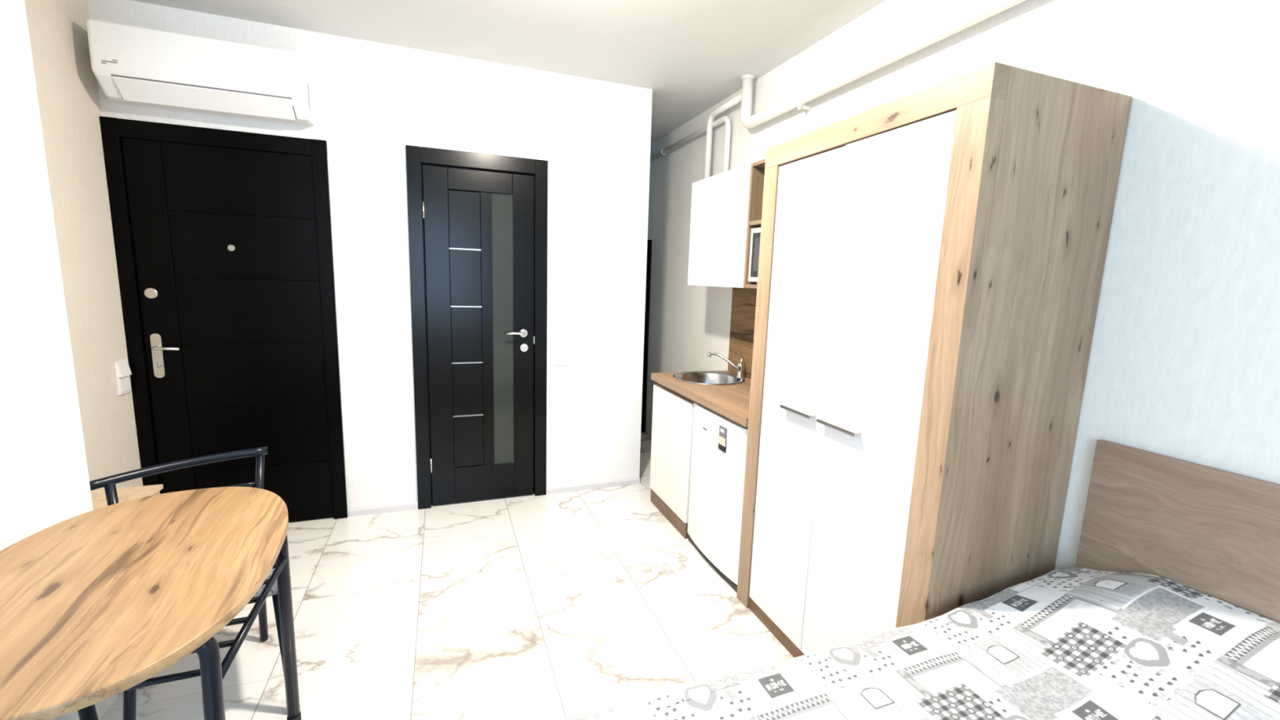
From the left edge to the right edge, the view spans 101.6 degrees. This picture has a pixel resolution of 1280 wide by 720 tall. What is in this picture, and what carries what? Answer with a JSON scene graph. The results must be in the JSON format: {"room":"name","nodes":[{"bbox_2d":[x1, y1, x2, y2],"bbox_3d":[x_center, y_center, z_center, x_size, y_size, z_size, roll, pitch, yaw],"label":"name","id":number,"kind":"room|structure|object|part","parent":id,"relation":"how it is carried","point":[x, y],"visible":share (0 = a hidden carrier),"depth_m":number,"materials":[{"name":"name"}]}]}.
{"room":"studio apartment","nodes":[
{"label":"studio apartment","id":0,"kind":"room"},
{"bbox_2d":[0,0,118,719],"bbox_3d":[-1.241,0.135,-0.366,0.530,2.576,3.880,-1,9,-21],"label":"wall","id":1,"kind":"structure","parent":0,"point":[45,483],"depth_m":1.39,"materials":[{"name":"white paint"}]},
{"bbox_2d":[24,0,142,489],"bbox_3d":[-2.326,-0.253,1.918,0.120,2.576,1.220,-1,9,-21],"label":"wall","id":2,"kind":"structure","parent":0,"point":[66,82],"depth_m":2.25,"materials":[{"name":"beige paint"}]},
{"bbox_2d":[114,358,131,395],"bbox_3d":[-2.456,0.081,2.488,0.022,0.162,0.098,-1,9,-21],"label":"light switch","id":3,"kind":"object","parent":2,"relation":"attached to","point":[122,371],"visible":1,"depth_m":2.47,"materials":[{"name":"white plastic"}]},
{"bbox_2d":[87,0,652,508],"bbox_3d":[-1.484,-0.469,3.490,2.812,2.576,1.160,-1,9,-21],"label":"wall","id":4,"kind":"structure","parent":0,"point":[373,100],"depth_m":2.99,"materials":[{"name":"white paint"}]},
{"bbox_2d":[86,17,316,125],"bbox_3d":[-1.980,-1.308,2.422,0.784,0.296,0.206,-1,9,-21],"label":"air conditioner","id":5,"kind":"object","parent":4,"relation":"attached to","point":[133,64],"visible":1,"depth_m":2.34,"materials":[{"name":"white plastic"}]},
{"bbox_2d":[111,74,297,119],"bbox_3d":[-1.966,-1.198,2.388,0.660,0.079,0.082,-1,9,-21],"label":"air vent","id":6,"kind":"object","parent":5,"relation":"attached to","point":[153,89],"depth_m":2.37,"materials":[{"name":"grey plastic"}]},
{"bbox_2d":[99,115,347,522],"bbox_3d":[-2.077,-0.106,2.714,0.896,2.058,0.170,-1,9,-21],"label":"door","id":7,"kind":"structure","parent":4,"relation":"in","point":[223,238],"depth_m":2.66,"materials":[{"name":"black wood"}]},
{"bbox_3d":[-2.385,-0.021,2.583,0.042,0.222,0.009,-1,9,-21],"label":"handle plate","id":8,"kind":"part","parent":7,"relation":"part of","materials":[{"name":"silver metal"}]},
{"bbox_3d":[-2.326,-0.058,2.567,0.117,0.019,0.058,-1,9,-21],"label":"lever handle","id":9,"kind":"part","parent":7,"relation":"part of","materials":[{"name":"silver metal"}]},
{"bbox_2d":[347,501,417,517],"bbox_3d":[-1.508,0.876,3.071,0.373,0.046,0.012,-1,9,-21],"label":"baseboard","id":10,"kind":"structure","parent":4,"relation":"attached to","point":[354,512],"depth_m":3.06,"materials":[{"name":"white plastic"}]},
{"bbox_2d":[405,145,547,509],"bbox_3d":[-0.948,-0.146,3.138,0.768,2.080,0.165,-1,9,-21],"label":"door","id":11,"kind":"structure","parent":4,"relation":"in","point":[483,230],"depth_m":3.10,"materials":[{"name":"black wood"}]},
{"bbox_3d":[-1.009,-0.804,3.005,0.174,0.321,0.024,-1,9,-21],"label":"inset panel","id":12,"kind":"part","parent":11,"relation":"part of","materials":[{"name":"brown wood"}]},
{"bbox_3d":[-1.020,-0.479,3.056,0.174,0.325,0.024,-1,9,-21],"label":"inset panel","id":13,"kind":"part","parent":11,"relation":"part of","materials":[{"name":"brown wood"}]},
{"bbox_3d":[-1.030,-0.150,3.106,0.174,0.329,0.024,-1,9,-21],"label":"inset panel","id":14,"kind":"part","parent":11,"relation":"part of","materials":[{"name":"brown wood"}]},
{"bbox_3d":[-1.041,0.175,3.157,0.174,0.318,0.024,-1,9,-21],"label":"inset panel","id":15,"kind":"part","parent":11,"relation":"part of","materials":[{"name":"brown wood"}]},
{"bbox_3d":[-1.051,0.496,3.206,0.174,0.319,0.024,-1,9,-21],"label":"inset panel","id":16,"kind":"part","parent":11,"relation":"part of","materials":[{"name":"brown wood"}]},
{"bbox_3d":[-0.748,-0.161,3.151,0.114,0.020,0.053,-1,9,-21],"label":"lever handle","id":17,"kind":"part","parent":11,"relation":"part of","materials":[{"name":"silver metal"}]},
{"bbox_2d":[546,476,639,494],"bbox_3d":[-0.307,0.846,3.521,0.651,0.046,0.012,-1,9,-21],"label":"baseboard","id":18,"kind":"structure","parent":4,"relation":"attached to","point":[632,481],"depth_m":3.51,"materials":[{"name":"white plastic"}]},
{"bbox_2d":[99,431,794,719],"bbox_3d":[-0.364,1.239,1.444,3.450,0.100,6.470,-1,9,-21],"label":"floor","id":19,"kind":"structure","parent":0,"point":[562,606],"depth_m":2.15,"materials":[{"name":"tile"}]},
{"bbox_2d":[90,484,163,510],"bbox_3d":[-1.958,0.792,1.786,0.419,0.575,0.384,-1,9,-21],"label":"cabinet","id":20,"kind":"object","parent":19,"relation":"on","point":[124,494],"visible":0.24,"depth_m":1.90,"materials":[{"name":"brown wood"}]},
{"bbox_2d":[0,486,301,719],"bbox_3d":[-1.219,0.830,1.275,0.612,0.705,0.962,-2,10,-25],"label":"dining table","id":21,"kind":"object","parent":19,"relation":"on","point":[95,604],"visible":1,"depth_m":1.14,"materials":[{"name":"brown wood"}]},
{"bbox_3d":[-1.494,0.803,1.448,0.149,0.679,0.118,-2,10,-25],"label":"leg","id":22,"kind":"part","parent":21,"relation":"part of","materials":[{"name":"black metal"}]},
{"bbox_3d":[-0.930,0.877,1.089,0.176,0.678,0.081,2,9,3],"label":"leg","id":23,"kind":"part","parent":21,"relation":"part of","materials":[{"name":"black metal"}]},
{"bbox_3d":[-1.117,0.798,1.556,0.147,0.677,0.050,-2,10,-25],"label":"leg","id":24,"kind":"part","parent":21,"relation":"part of","materials":[{"name":"black metal"}]},
{"bbox_2d":[89,446,284,719],"bbox_3d":[-1.424,0.744,1.689,0.495,0.728,0.586,-7,12,-44],"label":"dining chair","id":25,"kind":"object","parent":19,"relation":"on","point":[108,482],"visible":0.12,"depth_m":1.75,"materials":[{"name":"black metal"}]},
{"bbox_3d":[-1.679,0.741,1.705,0.071,0.708,0.029,6,10,27],"label":"leg","id":26,"kind":"part","parent":25,"relation":"part of","materials":[{"name":"black metal"}]},
{"bbox_3d":[-1.423,0.950,1.457,0.026,0.391,0.101,0,9,-13],"label":"leg","id":27,"kind":"part","parent":25,"relation":"part of","materials":[{"name":"black metal"}]},
{"bbox_3d":[-1.586,0.367,1.810,0.074,0.029,0.500,8,11,36],"label":"rail","id":28,"kind":"part","parent":25,"relation":"part of","materials":[{"name":"black metal"}]},
{"bbox_3d":[-1.437,0.705,1.984,0.029,0.710,0.133,-1,9,-17],"label":"leg","id":29,"kind":"part","parent":25,"relation":"part of","materials":[{"name":"black metal"}]},
{"bbox_3d":[-1.389,0.688,1.689,0.402,0.083,0.393,-7,12,-44],"label":"seat","id":30,"kind":"part","parent":25,"relation":"part of","materials":[{"name":"clear plastic"}]},
{"bbox_3d":[-1.139,0.926,1.675,0.122,0.392,0.026,9,11,40],"label":"leg","id":31,"kind":"part","parent":25,"relation":"part of","materials":[{"name":"black metal"}]},
{"bbox_2d":[649,382,696,538],"bbox_3d":[0.409,0.550,3.150,0.523,0.790,0.524,-1,9,-21],"label":"base cabinet","id":32,"kind":"object","parent":19,"relation":"on","point":[672,411],"visible":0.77,"depth_m":3.01,"materials":[{"name":"white wood"}]},
{"bbox_2d":[650,370,751,426],"bbox_3d":[0.513,0.178,2.834,0.538,0.038,1.095,-1,9,-21],"label":"countertop","id":33,"kind":"structure","parent":32,"relation":"on","point":[731,402],"depth_m":2.71,"materials":[{"name":"brown wood"}]},
{"bbox_2d":[672,370,745,385],"bbox_3d":[0.411,0.182,3.151,0.430,0.161,0.430,-1,9,-21],"label":"sink","id":34,"kind":"object","parent":33,"relation":"in","point":[713,378],"visible":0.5,"depth_m":3.29,"materials":[{"name":"metal"}]},
{"bbox_2d":[706,352,744,378],"bbox_3d":[0.534,0.029,3.224,0.250,0.138,0.062,8,11,35],"label":"faucet","id":35,"kind":"object","parent":33,"relation":"on","point":[740,366],"visible":1,"depth_m":3.16,"materials":[{"name":"silver metal"}]},
{"bbox_3d":[0.520,0.011,3.218,0.230,0.104,0.024,7,10,30],"label":"spout","id":36,"kind":"part","parent":35,"relation":"part of","materials":[{"name":"silver metal"}]},
{"bbox_3d":[0.617,-0.002,3.171,0.023,0.053,0.051,3,9,8],"label":"lever","id":37,"kind":"part","parent":35,"relation":"part of","materials":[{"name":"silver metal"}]},
{"bbox_2d":[687,402,747,592],"bbox_3d":[0.581,0.641,2.643,0.510,0.775,0.538,-1,9,-21],"label":"refrigerator","id":38,"kind":"object","parent":19,"relation":"on","point":[718,443],"visible":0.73,"depth_m":2.49,"materials":[{"name":"white metal"}]},
{"bbox_3d":[0.388,0.288,2.510,0.067,0.049,0.538,-1,9,-21],"label":"panel","id":39,"kind":"part","parent":38,"relation":"part of","materials":[{"name":"white laminate"}]},
{"bbox_2d":[736,62,1132,657],"bbox_3d":[0.866,0.185,1.874,0.548,1.930,0.926,-1,9,-21],"label":"wardrobe","id":40,"kind":"object","parent":19,"relation":"on","point":[931,263],"visible":0.98,"depth_m":1.48,"materials":[{"name":"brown wood"}]},
{"bbox_3d":[0.574,0.172,1.976,0.018,1.790,0.352,-1,9,-21],"label":"door","id":41,"kind":"part","parent":40,"relation":"part of","materials":[{"name":"white laminate"}]},
{"bbox_3d":[0.575,0.187,1.909,0.028,0.012,0.172,-1,9,-21],"label":"handle","id":42,"kind":"part","parent":40,"relation":"part of","materials":[{"name":"metal"}]},
{"bbox_3d":[0.649,0.220,1.713,0.028,0.012,0.178,-1,9,-21],"label":"handle","id":43,"kind":"part","parent":40,"relation":"part of","materials":[{"name":"metal"}]},
{"bbox_3d":[0.705,0.228,1.629,0.018,1.793,0.392,-1,9,-21],"label":"door","id":44,"kind":"part","parent":40,"relation":"part of","materials":[{"name":"white laminate"}]},
{"bbox_3d":[0.683,-0.726,1.652,0.050,0.075,0.926,-1,9,-21],"label":"rail","id":45,"kind":"part","parent":40,"relation":"part of","materials":[{"name":"brown wood"}]},
{"bbox_3d":[1.059,0.254,1.466,0.475,1.930,0.016,-1,9,-21],"label":"panel","id":46,"kind":"part","parent":40,"relation":"part of","materials":[{"name":"brown wood"}]},
{"bbox_2d":[1075,439,1279,623],"bbox_3d":[0.658,0.866,0.471,1.958,1.000,1.630,-1,9,-21],"label":"headboard","id":47,"kind":"object","parent":19,"relation":"on","point":[1214,532],"visible":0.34,"depth_m":1.30,"materials":[{"name":"brown wood"}]},
{"bbox_2d":[564,565,1279,719],"bbox_3d":[0.613,0.917,0.514,1.961,0.538,1.566,-1,9,-21],"label":"bedspread","id":48,"kind":"object","parent":47,"relation":"on","point":[1071,642],"visible":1,"depth_m":1.14,"materials":[{"name":"white fabric"}]},
{"bbox_2d":[130,0,885,142],"bbox_3d":[-0.278,-1.405,1.036,3.450,0.100,6.470,-1,9,-21],"label":"ceiling","id":49,"kind":"structure","parent":0,"point":[693,55],"depth_m":2.52,"materials":[{"name":"paint"}]},
{"bbox_2d":[647,141,654,239],"bbox_3d":[-0.170,-0.605,4.647,0.710,2.576,0.100,-1,9,-21],"label":"wall","id":50,"kind":"structure","parent":0,"point":[652,144],"depth_m":4.55,"materials":[{"name":"white paint"}]},
{"bbox_2d":[640,240,652,432],"bbox_3d":[-0.138,-0.182,4.625,0.475,1.750,0.094,-1,9,-21],"label":"door","id":51,"kind":"structure","parent":50,"relation":"in","point":[649,242],"depth_m":4.72,"materials":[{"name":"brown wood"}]},
{"bbox_2d":[644,0,1279,569],"bbox_3d":[1.230,-0.121,1.817,0.100,2.576,6.260,-1,9,-21],"label":"wall","id":52,"kind":"structure","parent":0,"point":[1184,363],"depth_m":1.37,"materials":[{"name":"white paint"}]},
{"bbox_2d":[649,115,730,172],"bbox_3d":[0.324,-1.418,3.910,0.062,0.470,1.348,-1,9,-21],"label":"pipe","id":53,"kind":"object","parent":52,"relation":"attached to","point":[726,119],"visible":0.94,"depth_m":3.38,"materials":[{"name":"white paint"}]},
{"bbox_2d":[687,162,753,288],"bbox_3d":[0.567,-0.713,2.930,0.329,0.602,0.643,-1,9,-21],"label":"upper cabinet","id":54,"kind":"object","parent":52,"relation":"attached to","point":[719,202],"visible":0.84,"depth_m":2.82,"materials":[{"name":"white laminate"}]},
{"bbox_2d":[727,287,756,378],"bbox_3d":[0.774,-0.116,2.872,0.011,0.542,1.072,-1,9,-21],"label":"backsplash panel","id":55,"kind":"object","parent":52,"relation":"attached to","point":[744,300],"visible":0.21,"depth_m":3.22,"materials":[{"name":"brown wood"}]},
{"bbox_2d":[743,158,765,288],"bbox_3d":[0.756,-0.627,2.434,0.327,0.596,0.429,-1,9,-21],"label":"open shelf unit","id":56,"kind":"object","parent":52,"relation":"attached to","point":[756,184],"visible":0.13,"depth_m":2.55,"materials":[{"name":"brown wood"}]},
{"bbox_3d":[0.747,-0.342,2.478,0.326,0.018,0.397,-1,9,-21],"label":"panel","id":57,"kind":"part","parent":56,"relation":"part of","materials":[{"name":"brown wood"}]},
{"bbox_2d":[748,227,760,284],"bbox_3d":[0.741,-0.484,2.451,0.292,0.269,0.385,-1,9,-21],"label":"microwave","id":58,"kind":"object","parent":56,"relation":"on","point":[755,233],"visible":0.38,"depth_m":2.53,"materials":[{"name":"white plastic"}]},
{"bbox_3d":[0.597,-0.491,2.426,0.004,0.156,0.235,-1,9,-21],"label":"glass pane","id":59,"kind":"part","parent":58,"relation":"part of","materials":[{"name":"grey glass"}]},
{"bbox_3d":[0.765,-0.914,2.390,0.327,0.016,0.397,-1,9,-21],"label":"panel","id":60,"kind":"part","parent":56,"relation":"part of","materials":[{"name":"brown wood"}]},
{"bbox_2d":[740,0,1026,128],"bbox_3d":[1.438,-1.118,0.903,0.104,0.314,4.693,-1,9,-21],"label":"pipe","id":61,"kind":"object","parent":52,"relation":"attached to","point":[980,11],"visible":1,"depth_m":2.09,"materials":[{"name":"white paint"}]},
{"bbox_2d":[704,93,742,178],"bbox_3d":[0.526,-1.342,3.292,0.039,0.522,0.443,-1,9,-21],"label":"pipe","id":62,"kind":"object","parent":61,"relation":"attached to","point":[736,100],"visible":0.91,"depth_m":3.44,"materials":[{"name":"white paint"}]}
]}

